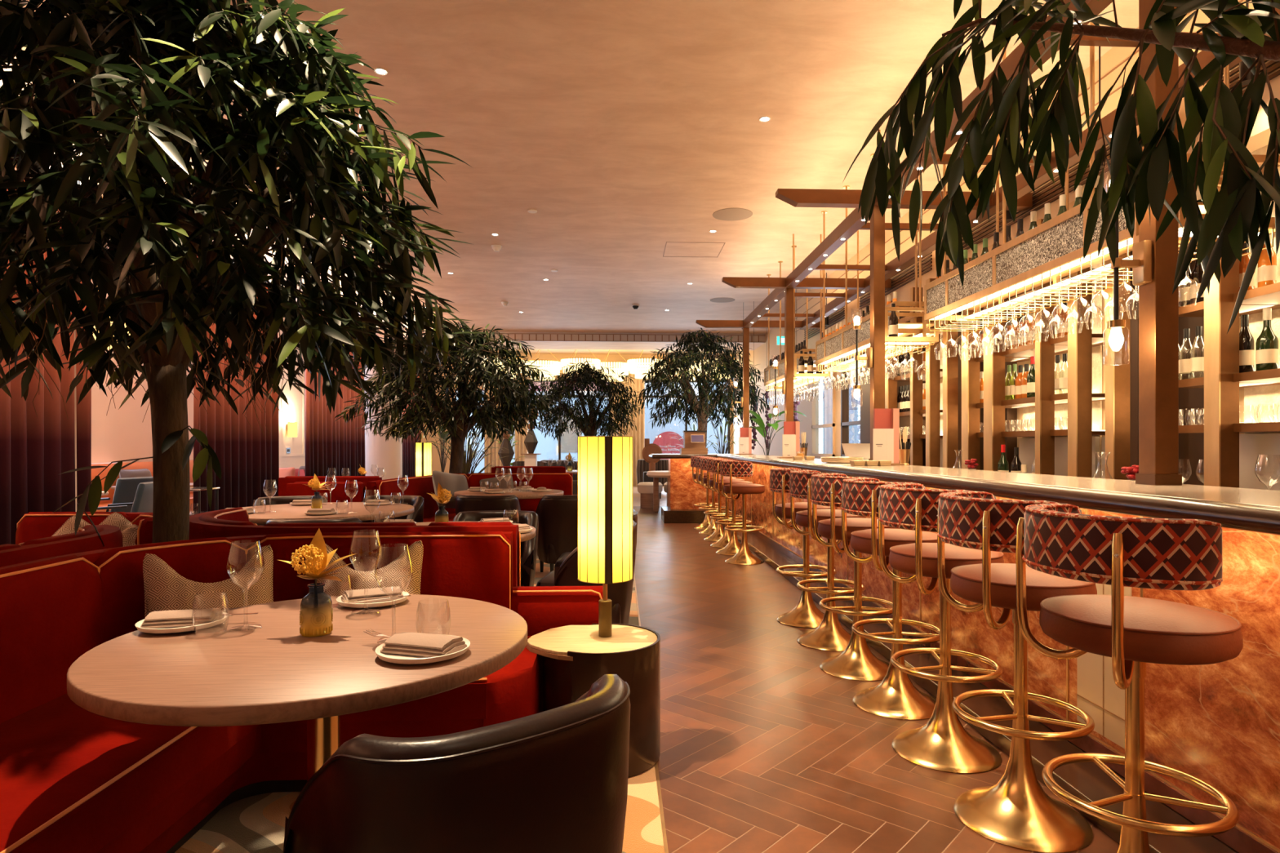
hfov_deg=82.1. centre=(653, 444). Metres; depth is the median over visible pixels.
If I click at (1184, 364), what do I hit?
bottle
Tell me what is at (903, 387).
bottle
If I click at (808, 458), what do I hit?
snack box
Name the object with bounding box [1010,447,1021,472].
bottle
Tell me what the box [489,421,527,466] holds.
potted plant
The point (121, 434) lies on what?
wall
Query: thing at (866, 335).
shelf
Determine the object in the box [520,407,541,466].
sculpture
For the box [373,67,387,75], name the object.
recessed light
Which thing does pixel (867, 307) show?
bottle
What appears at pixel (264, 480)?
wine glass
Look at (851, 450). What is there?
menu
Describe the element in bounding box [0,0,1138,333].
ceiling
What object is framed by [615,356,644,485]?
curtain
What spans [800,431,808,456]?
cup
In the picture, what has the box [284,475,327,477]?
cushion
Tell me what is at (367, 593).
napkin
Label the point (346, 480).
wine glass
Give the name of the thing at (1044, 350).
pilaster
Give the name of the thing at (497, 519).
napkin
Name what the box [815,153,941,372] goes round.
rack
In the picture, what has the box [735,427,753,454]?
holder
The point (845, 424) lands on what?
window
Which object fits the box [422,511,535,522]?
seat cushion
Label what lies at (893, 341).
shelf
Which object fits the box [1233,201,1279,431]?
shelf unit
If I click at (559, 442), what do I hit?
window
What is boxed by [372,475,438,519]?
cushion
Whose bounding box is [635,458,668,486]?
lounge chair
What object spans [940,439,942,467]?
backsplash
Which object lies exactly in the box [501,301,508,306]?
smoke detector
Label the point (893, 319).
bottle
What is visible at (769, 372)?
rack
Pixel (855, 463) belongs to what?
snack box
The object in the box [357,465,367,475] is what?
flower vase
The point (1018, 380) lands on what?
bottle
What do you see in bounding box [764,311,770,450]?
flower garland
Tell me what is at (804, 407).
wall
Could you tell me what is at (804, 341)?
bottle
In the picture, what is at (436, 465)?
wall
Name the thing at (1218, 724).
bar counter
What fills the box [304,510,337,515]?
plate
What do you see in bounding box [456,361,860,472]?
window
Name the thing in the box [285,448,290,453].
wall plate
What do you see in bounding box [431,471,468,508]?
cushion
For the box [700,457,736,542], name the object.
bar stool
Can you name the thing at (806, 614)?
bar stool
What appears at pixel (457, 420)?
indoor tree
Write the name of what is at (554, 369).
chandelier
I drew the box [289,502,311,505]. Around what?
plate
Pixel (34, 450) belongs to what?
curtain
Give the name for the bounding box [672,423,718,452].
potted plant
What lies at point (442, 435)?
potted plant
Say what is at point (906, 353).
bottle
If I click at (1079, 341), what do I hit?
pilaster
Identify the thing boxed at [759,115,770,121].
recessed light
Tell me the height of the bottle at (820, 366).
0.300 m
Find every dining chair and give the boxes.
[96,481,153,512]
[100,476,153,512]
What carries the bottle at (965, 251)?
on the rack at (1052, 250)
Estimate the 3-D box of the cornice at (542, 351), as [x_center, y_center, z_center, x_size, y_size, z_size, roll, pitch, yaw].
[-2.813,-2.810,20.591,10.700,0.080,3.600,0,0,-3]
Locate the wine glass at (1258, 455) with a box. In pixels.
[1254,454,1279,489]
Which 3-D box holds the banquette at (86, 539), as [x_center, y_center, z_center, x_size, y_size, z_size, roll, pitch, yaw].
[-2.511,0.800,2.114,0.709,0.900,2.467,0,0,-3]
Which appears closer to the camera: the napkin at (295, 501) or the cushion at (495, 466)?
the napkin at (295, 501)
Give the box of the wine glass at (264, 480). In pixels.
[262,480,276,512]
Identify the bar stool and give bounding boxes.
[690,456,718,529]
[695,456,725,534]
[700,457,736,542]
[706,457,744,547]
[711,459,752,555]
[720,460,764,564]
[768,467,837,628]
[788,470,866,651]
[809,473,898,681]
[840,477,946,720]
[877,483,1004,773]
[937,491,1097,852]
[1014,503,1243,852]
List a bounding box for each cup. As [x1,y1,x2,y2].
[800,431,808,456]
[899,426,911,465]
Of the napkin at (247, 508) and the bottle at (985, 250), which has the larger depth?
the napkin at (247, 508)
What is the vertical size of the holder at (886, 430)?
0.420 m
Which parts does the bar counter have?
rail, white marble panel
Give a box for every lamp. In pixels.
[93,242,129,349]
[287,418,297,437]
[415,442,431,476]
[577,435,632,637]
[733,377,743,426]
[773,360,786,414]
[852,315,872,399]
[1102,163,1152,364]
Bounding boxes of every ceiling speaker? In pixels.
[710,297,735,302]
[712,208,752,220]
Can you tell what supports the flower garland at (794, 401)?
hanging from the ceiling at (625, 125)
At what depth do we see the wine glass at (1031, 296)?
4.32 m
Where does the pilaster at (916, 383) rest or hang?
on the countertop
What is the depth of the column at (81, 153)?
6.26 m
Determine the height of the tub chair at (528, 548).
0.780 m
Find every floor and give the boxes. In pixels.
[174,555,664,852]
[632,485,1119,852]
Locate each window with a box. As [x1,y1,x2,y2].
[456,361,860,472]
[509,379,610,466]
[644,379,729,453]
[811,360,835,457]
[840,355,860,457]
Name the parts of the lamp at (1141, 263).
bulb, rod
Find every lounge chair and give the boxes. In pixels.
[512,461,548,466]
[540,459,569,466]
[550,461,577,495]
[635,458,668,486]
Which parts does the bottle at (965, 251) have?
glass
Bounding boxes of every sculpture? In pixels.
[497,417,514,466]
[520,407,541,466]
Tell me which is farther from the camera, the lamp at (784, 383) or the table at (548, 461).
the table at (548, 461)
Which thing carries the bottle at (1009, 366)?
on the shelf unit at (1027, 350)
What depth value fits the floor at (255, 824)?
2.43 m
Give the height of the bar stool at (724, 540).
1.080 m
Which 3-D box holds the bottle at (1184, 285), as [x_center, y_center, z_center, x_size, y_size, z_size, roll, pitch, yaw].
[2.982,-0.910,4.105,0.076,0.300,0.076,0,0,-24]
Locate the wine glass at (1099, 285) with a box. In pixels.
[1084,284,1102,327]
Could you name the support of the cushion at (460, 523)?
on the banquette at (234, 522)
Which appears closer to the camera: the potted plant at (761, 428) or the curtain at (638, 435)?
the potted plant at (761, 428)
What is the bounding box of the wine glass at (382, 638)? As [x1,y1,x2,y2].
[374,544,413,641]
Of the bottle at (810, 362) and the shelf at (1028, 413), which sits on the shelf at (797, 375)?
the bottle at (810, 362)
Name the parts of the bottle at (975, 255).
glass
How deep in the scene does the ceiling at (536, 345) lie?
18.12 m
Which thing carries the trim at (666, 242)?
attached to the ceiling at (625, 125)
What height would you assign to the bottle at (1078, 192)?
0.300 m
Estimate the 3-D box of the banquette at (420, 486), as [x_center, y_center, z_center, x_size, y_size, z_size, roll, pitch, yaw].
[-1.896,0.797,8.185,1.865,0.905,2.098,0,0,-3]
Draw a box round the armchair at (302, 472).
[294,468,305,475]
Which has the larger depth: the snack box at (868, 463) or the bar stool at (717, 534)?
the bar stool at (717, 534)
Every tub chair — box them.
[253,495,327,525]
[265,517,362,524]
[283,674,630,852]
[361,495,423,522]
[453,511,538,586]
[455,494,520,515]
[535,495,577,572]
[536,520,636,624]
[554,508,637,566]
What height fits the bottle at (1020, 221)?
0.300 m
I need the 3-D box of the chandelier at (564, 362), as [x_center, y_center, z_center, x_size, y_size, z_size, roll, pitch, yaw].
[-1.995,-2.312,20.229,1.094,0.923,1.088,0,0,-31]
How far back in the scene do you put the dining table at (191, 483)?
9.19 m
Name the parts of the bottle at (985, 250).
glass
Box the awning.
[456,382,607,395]
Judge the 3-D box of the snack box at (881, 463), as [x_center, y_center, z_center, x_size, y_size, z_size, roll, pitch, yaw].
[1.664,0.131,5.303,0.088,0.037,0.089,0,0,-3]
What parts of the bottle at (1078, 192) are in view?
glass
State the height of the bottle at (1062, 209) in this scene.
0.300 m
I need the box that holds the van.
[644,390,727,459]
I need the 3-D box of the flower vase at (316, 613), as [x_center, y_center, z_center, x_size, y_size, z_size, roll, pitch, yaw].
[-0.893,0.361,1.950,0.212,0.276,0.109,0,0,-3]
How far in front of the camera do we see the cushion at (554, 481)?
9.09 m
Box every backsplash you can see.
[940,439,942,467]
[1019,437,1035,473]
[1054,436,1099,478]
[1102,436,1105,478]
[1239,433,1279,490]
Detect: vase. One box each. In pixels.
[279,528,356,636]
[303,473,329,508]
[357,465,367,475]
[427,482,451,522]
[564,452,576,471]
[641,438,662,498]
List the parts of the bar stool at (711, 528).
backrest, arm, arm, seat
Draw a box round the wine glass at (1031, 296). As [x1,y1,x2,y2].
[1018,296,1035,335]
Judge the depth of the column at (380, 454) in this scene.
13.86 m
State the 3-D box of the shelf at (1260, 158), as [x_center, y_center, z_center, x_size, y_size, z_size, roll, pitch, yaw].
[2.240,-1.714,2.958,0.450,1.893,0.260,0,0,-3]
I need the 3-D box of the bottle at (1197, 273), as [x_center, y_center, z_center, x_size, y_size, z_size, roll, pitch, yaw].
[2.986,-0.910,4.020,0.076,0.300,0.076,0,0,14]
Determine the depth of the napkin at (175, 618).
1.99 m
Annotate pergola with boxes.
[695,0,1279,485]
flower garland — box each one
[739,302,743,427]
[751,301,756,450]
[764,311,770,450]
[793,387,799,421]
[793,388,797,421]
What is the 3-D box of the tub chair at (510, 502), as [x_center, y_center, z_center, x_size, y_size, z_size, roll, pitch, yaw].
[-1.581,0.860,7.066,0.606,0.780,0.575,0,0,-5]
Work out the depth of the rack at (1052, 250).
4.35 m
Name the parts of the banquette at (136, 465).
seat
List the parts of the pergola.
post, post, post, post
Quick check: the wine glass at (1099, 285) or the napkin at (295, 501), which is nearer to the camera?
the wine glass at (1099, 285)
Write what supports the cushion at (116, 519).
on the banquette at (33, 525)
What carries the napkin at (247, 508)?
on the plate
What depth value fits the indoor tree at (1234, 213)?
1.54 m
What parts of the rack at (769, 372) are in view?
glass panel, hanging rod, glass panel, hanging rod, glass panel, hanging rod, glass panel, brass frame, hanging rod, hanging rod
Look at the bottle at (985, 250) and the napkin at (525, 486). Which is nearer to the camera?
the bottle at (985, 250)
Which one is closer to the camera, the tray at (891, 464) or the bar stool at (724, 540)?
the tray at (891, 464)
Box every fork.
[218,613,258,615]
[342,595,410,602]
[363,629,390,637]
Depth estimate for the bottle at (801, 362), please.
9.11 m
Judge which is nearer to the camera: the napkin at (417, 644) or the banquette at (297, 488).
the napkin at (417, 644)
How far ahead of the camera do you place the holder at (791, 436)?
8.43 m
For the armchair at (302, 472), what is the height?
0.840 m
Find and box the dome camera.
[631,304,639,309]
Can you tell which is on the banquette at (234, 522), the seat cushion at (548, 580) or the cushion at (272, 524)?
the cushion at (272, 524)
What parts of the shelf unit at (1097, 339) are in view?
shelf, shelf, shelf, shelf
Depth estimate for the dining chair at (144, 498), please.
7.11 m
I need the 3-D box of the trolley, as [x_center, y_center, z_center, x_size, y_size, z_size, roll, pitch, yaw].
[-4.647,0.840,7.341,0.440,0.820,0.360,0,0,-3]
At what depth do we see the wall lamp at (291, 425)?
15.90 m
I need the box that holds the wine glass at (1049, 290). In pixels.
[1035,289,1052,332]
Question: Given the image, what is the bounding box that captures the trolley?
[189,487,219,515]
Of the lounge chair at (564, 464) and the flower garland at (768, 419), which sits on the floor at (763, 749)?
the lounge chair at (564, 464)
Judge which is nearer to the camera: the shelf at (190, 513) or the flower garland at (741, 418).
the shelf at (190, 513)
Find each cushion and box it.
[0,543,20,550]
[0,555,103,723]
[0,675,488,852]
[21,524,104,546]
[52,515,90,536]
[93,537,246,643]
[99,511,133,532]
[119,468,151,478]
[121,524,137,546]
[132,512,152,545]
[142,545,273,618]
[198,506,255,525]
[246,531,511,608]
[264,522,416,526]
[279,467,295,477]
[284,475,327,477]
[297,466,305,475]
[316,540,423,596]
[333,475,379,477]
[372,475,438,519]
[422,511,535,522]
[428,521,519,583]
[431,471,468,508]
[444,473,468,513]
[467,472,572,511]
[479,474,514,488]
[494,466,563,466]
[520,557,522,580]
[536,570,554,586]
[554,551,571,566]
[637,482,662,493]
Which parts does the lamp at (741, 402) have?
rod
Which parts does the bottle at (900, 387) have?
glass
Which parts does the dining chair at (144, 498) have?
armrest, armrest, backrest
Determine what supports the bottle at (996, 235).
on the rack at (1052, 250)
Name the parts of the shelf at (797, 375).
hanging rod, brass frame, hanging rod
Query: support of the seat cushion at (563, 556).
on the tub chair at (563, 556)
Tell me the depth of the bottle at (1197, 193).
3.25 m
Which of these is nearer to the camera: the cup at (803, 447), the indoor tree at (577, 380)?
the cup at (803, 447)
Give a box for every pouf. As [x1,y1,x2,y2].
[637,482,662,508]
[663,482,666,493]
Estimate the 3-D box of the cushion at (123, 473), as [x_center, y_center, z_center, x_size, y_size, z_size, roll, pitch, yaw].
[-7.207,0.550,10.275,0.240,0.426,0.490,0,0,9]
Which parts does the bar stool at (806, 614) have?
arm, backrest, arm, seat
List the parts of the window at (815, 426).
pane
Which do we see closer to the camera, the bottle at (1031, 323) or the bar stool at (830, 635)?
the bar stool at (830, 635)
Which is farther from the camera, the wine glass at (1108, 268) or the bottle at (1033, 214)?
the bottle at (1033, 214)
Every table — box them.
[66,594,527,782]
[101,491,108,495]
[111,482,193,489]
[242,502,413,524]
[416,520,536,542]
[453,488,563,499]
[525,622,660,777]
[566,470,577,474]
[646,471,668,511]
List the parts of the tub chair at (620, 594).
seat frame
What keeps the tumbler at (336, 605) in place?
on the dining table at (245, 675)
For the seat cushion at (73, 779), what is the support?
on the banquette at (73, 779)
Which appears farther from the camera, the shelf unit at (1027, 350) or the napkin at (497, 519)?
the shelf unit at (1027, 350)
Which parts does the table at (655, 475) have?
leg, leg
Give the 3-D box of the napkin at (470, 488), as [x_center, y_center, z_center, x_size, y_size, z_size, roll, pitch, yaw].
[-1.904,0.472,7.971,0.180,0.033,0.099,0,0,-3]
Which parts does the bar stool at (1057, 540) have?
arm, arm, backrest, seat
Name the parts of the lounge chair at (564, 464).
seat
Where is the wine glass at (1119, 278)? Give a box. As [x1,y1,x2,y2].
[1103,278,1124,324]
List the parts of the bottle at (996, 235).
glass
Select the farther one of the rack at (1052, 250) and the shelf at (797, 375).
the shelf at (797, 375)
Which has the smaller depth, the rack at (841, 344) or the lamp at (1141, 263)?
the lamp at (1141, 263)
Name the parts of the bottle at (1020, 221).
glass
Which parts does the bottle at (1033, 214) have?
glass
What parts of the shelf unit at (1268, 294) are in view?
shelf, shelf, shelf, shelf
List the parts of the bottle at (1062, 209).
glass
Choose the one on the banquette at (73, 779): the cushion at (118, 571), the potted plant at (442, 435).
the cushion at (118, 571)
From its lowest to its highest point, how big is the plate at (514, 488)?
0.021 m
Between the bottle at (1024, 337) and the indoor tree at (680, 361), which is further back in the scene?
the indoor tree at (680, 361)
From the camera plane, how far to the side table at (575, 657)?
2.80 m
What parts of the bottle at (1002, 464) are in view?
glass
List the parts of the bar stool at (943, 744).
arm, backrest, arm, seat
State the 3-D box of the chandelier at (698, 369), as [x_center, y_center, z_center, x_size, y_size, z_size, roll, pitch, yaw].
[0.874,-2.312,20.963,1.094,0.923,1.088,0,0,26]
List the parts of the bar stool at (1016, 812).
arm, arm, backrest, seat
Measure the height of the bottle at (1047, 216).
0.300 m
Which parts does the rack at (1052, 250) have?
glass panel, hanging rod, glass panel, hanging rod, hanging rod, glass panel, hanging rod, brass frame, hanging rod, glass panel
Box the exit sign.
[776,336,784,345]
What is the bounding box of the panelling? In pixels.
[860,244,1204,485]
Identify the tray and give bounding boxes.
[820,457,863,458]
[820,457,863,462]
[821,460,849,462]
[890,463,904,465]
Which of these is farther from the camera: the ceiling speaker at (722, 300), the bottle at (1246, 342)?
the ceiling speaker at (722, 300)
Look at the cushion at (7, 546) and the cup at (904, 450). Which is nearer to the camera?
the cushion at (7, 546)
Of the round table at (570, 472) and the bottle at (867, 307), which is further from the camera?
the round table at (570, 472)
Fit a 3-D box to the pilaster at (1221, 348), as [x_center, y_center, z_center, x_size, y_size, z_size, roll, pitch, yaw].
[2.876,-0.645,3.716,0.108,1.927,0.095,0,0,-3]
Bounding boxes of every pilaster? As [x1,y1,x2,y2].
[884,300,897,408]
[910,287,922,466]
[925,278,940,466]
[942,269,958,468]
[961,257,980,470]
[983,244,1004,471]
[1035,218,1054,475]
[1067,200,1092,477]
[1105,182,1129,479]
[1204,171,1239,488]
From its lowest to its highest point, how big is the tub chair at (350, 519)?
0.780 m
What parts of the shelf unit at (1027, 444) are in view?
shelf, shelf, shelf, shelf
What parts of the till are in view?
lid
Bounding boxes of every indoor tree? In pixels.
[0,0,492,547]
[333,315,555,473]
[528,358,645,441]
[634,327,771,448]
[843,0,1279,333]
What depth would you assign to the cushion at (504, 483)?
8.79 m
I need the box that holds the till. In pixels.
[680,430,707,453]
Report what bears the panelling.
attached to the wall at (804, 407)
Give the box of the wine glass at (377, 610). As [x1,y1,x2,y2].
[349,531,382,613]
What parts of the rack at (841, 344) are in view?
glass panel, hanging rod, glass panel, hanging rod, glass panel, hanging rod, brass frame, hanging rod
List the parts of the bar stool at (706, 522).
backrest, arm, arm, seat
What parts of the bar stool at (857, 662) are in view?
arm, arm, backrest, seat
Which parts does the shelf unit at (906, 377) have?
shelf, shelf, shelf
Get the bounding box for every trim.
[279,357,304,457]
[403,331,765,342]
[662,241,725,257]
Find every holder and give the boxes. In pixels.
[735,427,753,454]
[777,421,799,457]
[872,408,904,465]
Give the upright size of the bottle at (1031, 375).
0.320 m
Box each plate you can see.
[134,612,227,634]
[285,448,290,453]
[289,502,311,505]
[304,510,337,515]
[336,591,408,608]
[364,502,391,505]
[375,634,470,664]
[466,488,486,491]
[483,490,504,493]
[514,488,533,490]
[519,527,533,533]
[531,488,551,491]
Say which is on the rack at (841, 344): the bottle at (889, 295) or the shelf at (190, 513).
the bottle at (889, 295)
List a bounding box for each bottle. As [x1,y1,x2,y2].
[798,351,804,373]
[802,340,807,363]
[807,351,813,373]
[815,364,822,373]
[828,327,831,335]
[835,323,839,331]
[847,316,851,325]
[851,314,855,323]
[860,310,864,318]
[865,306,869,313]
[886,294,890,304]
[888,302,897,336]
[892,291,899,322]
[897,352,902,376]
[897,386,902,408]
[899,352,904,375]
[899,386,904,412]
[902,348,907,374]
[902,385,907,412]
[905,347,910,374]
[905,384,910,411]
[922,346,925,369]
[922,383,925,409]
[946,259,950,273]
[963,249,968,264]
[970,244,977,261]
[980,238,988,255]
[980,328,983,355]
[980,371,983,403]
[991,231,999,250]
[997,444,1008,471]
[1004,318,1011,350]
[1004,364,1013,395]
[1006,225,1011,242]
[1009,315,1017,348]
[1009,364,1017,395]
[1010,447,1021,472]
[1014,315,1022,347]
[1014,364,1023,399]
[1015,217,1024,237]
[1020,313,1029,346]
[1020,364,1029,398]
[1021,464,1027,473]
[1026,355,1035,397]
[1027,210,1037,231]
[1027,310,1035,344]
[1041,203,1051,223]
[1054,302,1061,337]
[1054,355,1063,393]
[1056,194,1066,216]
[1058,299,1067,336]
[1058,353,1067,393]
[1072,185,1082,207]
[1094,175,1099,191]
[1178,263,1191,306]
[1178,328,1195,377]
[1190,251,1204,304]
[1190,325,1204,378]
[1195,186,1202,202]
[1239,242,1255,289]
[1239,314,1254,373]
[1255,307,1278,370]
[1257,234,1276,287]
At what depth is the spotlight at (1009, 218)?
6.02 m
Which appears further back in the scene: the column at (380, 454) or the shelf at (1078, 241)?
the column at (380, 454)
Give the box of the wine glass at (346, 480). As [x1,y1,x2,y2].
[344,480,358,513]
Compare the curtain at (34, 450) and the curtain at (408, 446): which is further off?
the curtain at (408, 446)
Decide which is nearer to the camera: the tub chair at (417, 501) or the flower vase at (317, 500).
the flower vase at (317, 500)
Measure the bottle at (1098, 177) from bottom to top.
0.300 m
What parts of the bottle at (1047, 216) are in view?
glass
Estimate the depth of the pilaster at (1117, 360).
4.46 m
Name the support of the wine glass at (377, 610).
on the dining table at (245, 675)
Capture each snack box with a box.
[791,456,802,460]
[804,456,814,460]
[849,460,865,466]
[863,460,878,466]
[876,460,891,466]
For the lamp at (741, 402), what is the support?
attached to the pergola
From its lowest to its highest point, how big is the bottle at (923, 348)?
0.270 m
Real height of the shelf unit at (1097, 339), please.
1.926 m
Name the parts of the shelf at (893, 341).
brass frame, hanging rod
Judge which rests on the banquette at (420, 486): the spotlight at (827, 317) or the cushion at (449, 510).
the cushion at (449, 510)
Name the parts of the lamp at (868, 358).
rod, bulb, bulb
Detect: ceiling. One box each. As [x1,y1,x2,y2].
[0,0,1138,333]
[481,341,764,350]
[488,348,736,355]
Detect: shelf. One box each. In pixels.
[189,511,205,515]
[190,487,219,491]
[782,363,827,381]
[792,233,830,384]
[840,322,933,358]
[879,129,938,354]
[963,202,1206,310]
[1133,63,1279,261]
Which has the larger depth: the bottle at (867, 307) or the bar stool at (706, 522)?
the bar stool at (706, 522)
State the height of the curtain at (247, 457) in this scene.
3.382 m
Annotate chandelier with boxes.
[484,356,524,378]
[524,349,562,380]
[560,350,600,377]
[598,349,629,382]
[626,350,666,379]
[671,360,701,381]
[698,358,737,378]
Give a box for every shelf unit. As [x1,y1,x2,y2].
[894,320,942,467]
[920,324,942,438]
[976,303,1035,473]
[1001,262,1102,478]
[1050,268,1105,478]
[1178,145,1279,490]
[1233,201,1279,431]
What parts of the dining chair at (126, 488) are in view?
armrest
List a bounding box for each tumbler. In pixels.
[191,594,229,635]
[323,574,353,608]
[415,600,450,635]
[1256,404,1277,422]
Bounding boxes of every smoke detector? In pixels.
[491,244,502,251]
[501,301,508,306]
[527,208,537,213]
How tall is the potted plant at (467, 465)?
1.845 m
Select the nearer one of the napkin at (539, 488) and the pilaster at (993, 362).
the pilaster at (993, 362)
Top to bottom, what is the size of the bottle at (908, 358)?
0.300 m
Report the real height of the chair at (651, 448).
1.400 m
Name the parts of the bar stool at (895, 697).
arm, arm, backrest, seat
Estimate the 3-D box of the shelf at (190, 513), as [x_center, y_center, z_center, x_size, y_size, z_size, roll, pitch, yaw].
[-4.647,0.690,7.341,0.440,0.020,0.360,0,0,-3]
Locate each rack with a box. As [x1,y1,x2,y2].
[764,244,834,391]
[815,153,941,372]
[924,22,1223,331]
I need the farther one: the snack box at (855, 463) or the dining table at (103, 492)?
the dining table at (103, 492)
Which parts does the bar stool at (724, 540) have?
arm, arm, backrest, seat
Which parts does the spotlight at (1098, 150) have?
stem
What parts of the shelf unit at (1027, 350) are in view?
shelf, shelf, shelf, shelf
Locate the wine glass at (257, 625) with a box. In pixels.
[226,542,264,630]
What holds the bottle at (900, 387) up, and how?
on the shelf unit at (906, 377)
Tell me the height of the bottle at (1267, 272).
0.280 m
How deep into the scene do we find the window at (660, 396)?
22.61 m
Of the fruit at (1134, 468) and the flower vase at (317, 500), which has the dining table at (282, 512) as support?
the flower vase at (317, 500)
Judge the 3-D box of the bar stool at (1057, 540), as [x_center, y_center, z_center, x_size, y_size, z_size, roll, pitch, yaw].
[1.229,0.710,1.901,0.475,1.080,0.507,0,0,-7]
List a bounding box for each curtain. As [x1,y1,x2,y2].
[0,164,91,545]
[193,255,279,511]
[305,310,365,477]
[402,353,421,477]
[484,364,504,472]
[515,357,528,461]
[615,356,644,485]
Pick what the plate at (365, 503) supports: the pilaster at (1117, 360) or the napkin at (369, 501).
the napkin at (369, 501)
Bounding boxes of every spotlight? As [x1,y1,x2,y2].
[825,272,828,325]
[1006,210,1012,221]
[1094,45,1105,168]
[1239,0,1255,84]
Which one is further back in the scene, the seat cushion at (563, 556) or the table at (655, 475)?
the table at (655, 475)
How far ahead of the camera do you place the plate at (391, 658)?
1.68 m
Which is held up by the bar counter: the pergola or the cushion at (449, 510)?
the pergola
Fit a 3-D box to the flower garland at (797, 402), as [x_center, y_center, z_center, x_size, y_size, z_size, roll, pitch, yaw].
[2.407,-1.280,12.332,0.132,2.760,0.122,0,0,-3]
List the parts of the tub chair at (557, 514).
leg, seat frame, leg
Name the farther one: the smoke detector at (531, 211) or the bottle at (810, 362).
the bottle at (810, 362)
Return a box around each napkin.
[140,608,224,628]
[224,507,253,511]
[292,499,311,503]
[306,508,335,512]
[341,586,404,603]
[365,499,390,503]
[380,631,466,657]
[382,519,415,523]
[468,487,486,489]
[480,517,510,521]
[484,488,502,492]
[515,485,532,488]
[515,524,530,530]
[536,487,546,489]
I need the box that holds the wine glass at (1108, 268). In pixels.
[1090,268,1111,316]
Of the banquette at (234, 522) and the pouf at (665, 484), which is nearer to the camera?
the banquette at (234, 522)
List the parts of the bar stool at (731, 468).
arm, arm, backrest, seat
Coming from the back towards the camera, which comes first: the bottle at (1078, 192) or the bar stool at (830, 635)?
the bar stool at (830, 635)
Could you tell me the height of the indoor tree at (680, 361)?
3.313 m
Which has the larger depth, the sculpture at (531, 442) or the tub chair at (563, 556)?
the sculpture at (531, 442)
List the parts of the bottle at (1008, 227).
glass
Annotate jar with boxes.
[795,451,804,457]
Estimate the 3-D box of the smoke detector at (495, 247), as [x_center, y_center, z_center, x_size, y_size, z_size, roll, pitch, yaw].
[-2.090,-2.623,9.813,0.140,0.075,0.140,0,0,-3]
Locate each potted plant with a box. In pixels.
[417,424,519,473]
[426,418,451,471]
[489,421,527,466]
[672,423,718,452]
[707,397,750,453]
[737,409,806,455]
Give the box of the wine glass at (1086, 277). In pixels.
[1071,276,1090,322]
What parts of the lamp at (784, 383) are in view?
rod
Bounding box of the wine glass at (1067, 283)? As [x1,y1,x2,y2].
[1052,283,1071,327]
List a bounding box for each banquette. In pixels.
[0,524,122,567]
[0,531,603,852]
[15,511,152,545]
[91,460,193,511]
[189,506,520,586]
[278,475,382,496]
[286,481,366,502]
[366,472,573,522]
[491,466,566,472]
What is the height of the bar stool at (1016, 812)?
1.080 m
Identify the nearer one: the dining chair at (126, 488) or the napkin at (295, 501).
the napkin at (295, 501)
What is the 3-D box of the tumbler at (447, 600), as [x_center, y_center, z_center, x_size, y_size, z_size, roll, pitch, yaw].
[-0.562,0.449,1.881,0.087,0.100,0.086,0,0,-3]
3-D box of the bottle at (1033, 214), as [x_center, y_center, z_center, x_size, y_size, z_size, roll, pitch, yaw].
[2.190,-1.194,4.230,0.076,0.300,0.076,0,0,-27]
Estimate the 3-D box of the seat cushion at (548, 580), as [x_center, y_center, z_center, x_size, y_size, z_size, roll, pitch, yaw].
[-0.435,0.858,4.508,0.490,0.125,0.450,0,0,5]
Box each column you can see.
[14,143,105,511]
[355,302,407,479]
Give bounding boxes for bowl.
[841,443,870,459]
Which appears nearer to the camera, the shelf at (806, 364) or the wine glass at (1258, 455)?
the wine glass at (1258, 455)
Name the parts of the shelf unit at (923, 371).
shelf, shelf, shelf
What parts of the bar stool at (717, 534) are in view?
arm, arm, backrest, seat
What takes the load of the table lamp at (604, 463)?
on the side table at (575, 657)
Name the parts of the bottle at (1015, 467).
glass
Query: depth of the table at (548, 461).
18.04 m
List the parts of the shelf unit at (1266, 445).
shelf, shelf, shelf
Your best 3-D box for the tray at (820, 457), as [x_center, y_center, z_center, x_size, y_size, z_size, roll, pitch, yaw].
[1.576,0.112,6.130,0.350,0.022,0.350,0,0,-3]
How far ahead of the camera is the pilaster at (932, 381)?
7.09 m
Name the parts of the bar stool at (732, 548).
arm, backrest, arm, seat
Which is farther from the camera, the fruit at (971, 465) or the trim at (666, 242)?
the trim at (666, 242)
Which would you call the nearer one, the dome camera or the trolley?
the trolley
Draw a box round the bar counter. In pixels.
[648,453,1279,852]
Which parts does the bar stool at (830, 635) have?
arm, arm, backrest, seat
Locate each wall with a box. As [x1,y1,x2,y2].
[91,280,305,468]
[421,353,732,475]
[732,261,1244,458]
[795,0,1279,353]
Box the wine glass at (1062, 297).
[1048,297,1066,337]

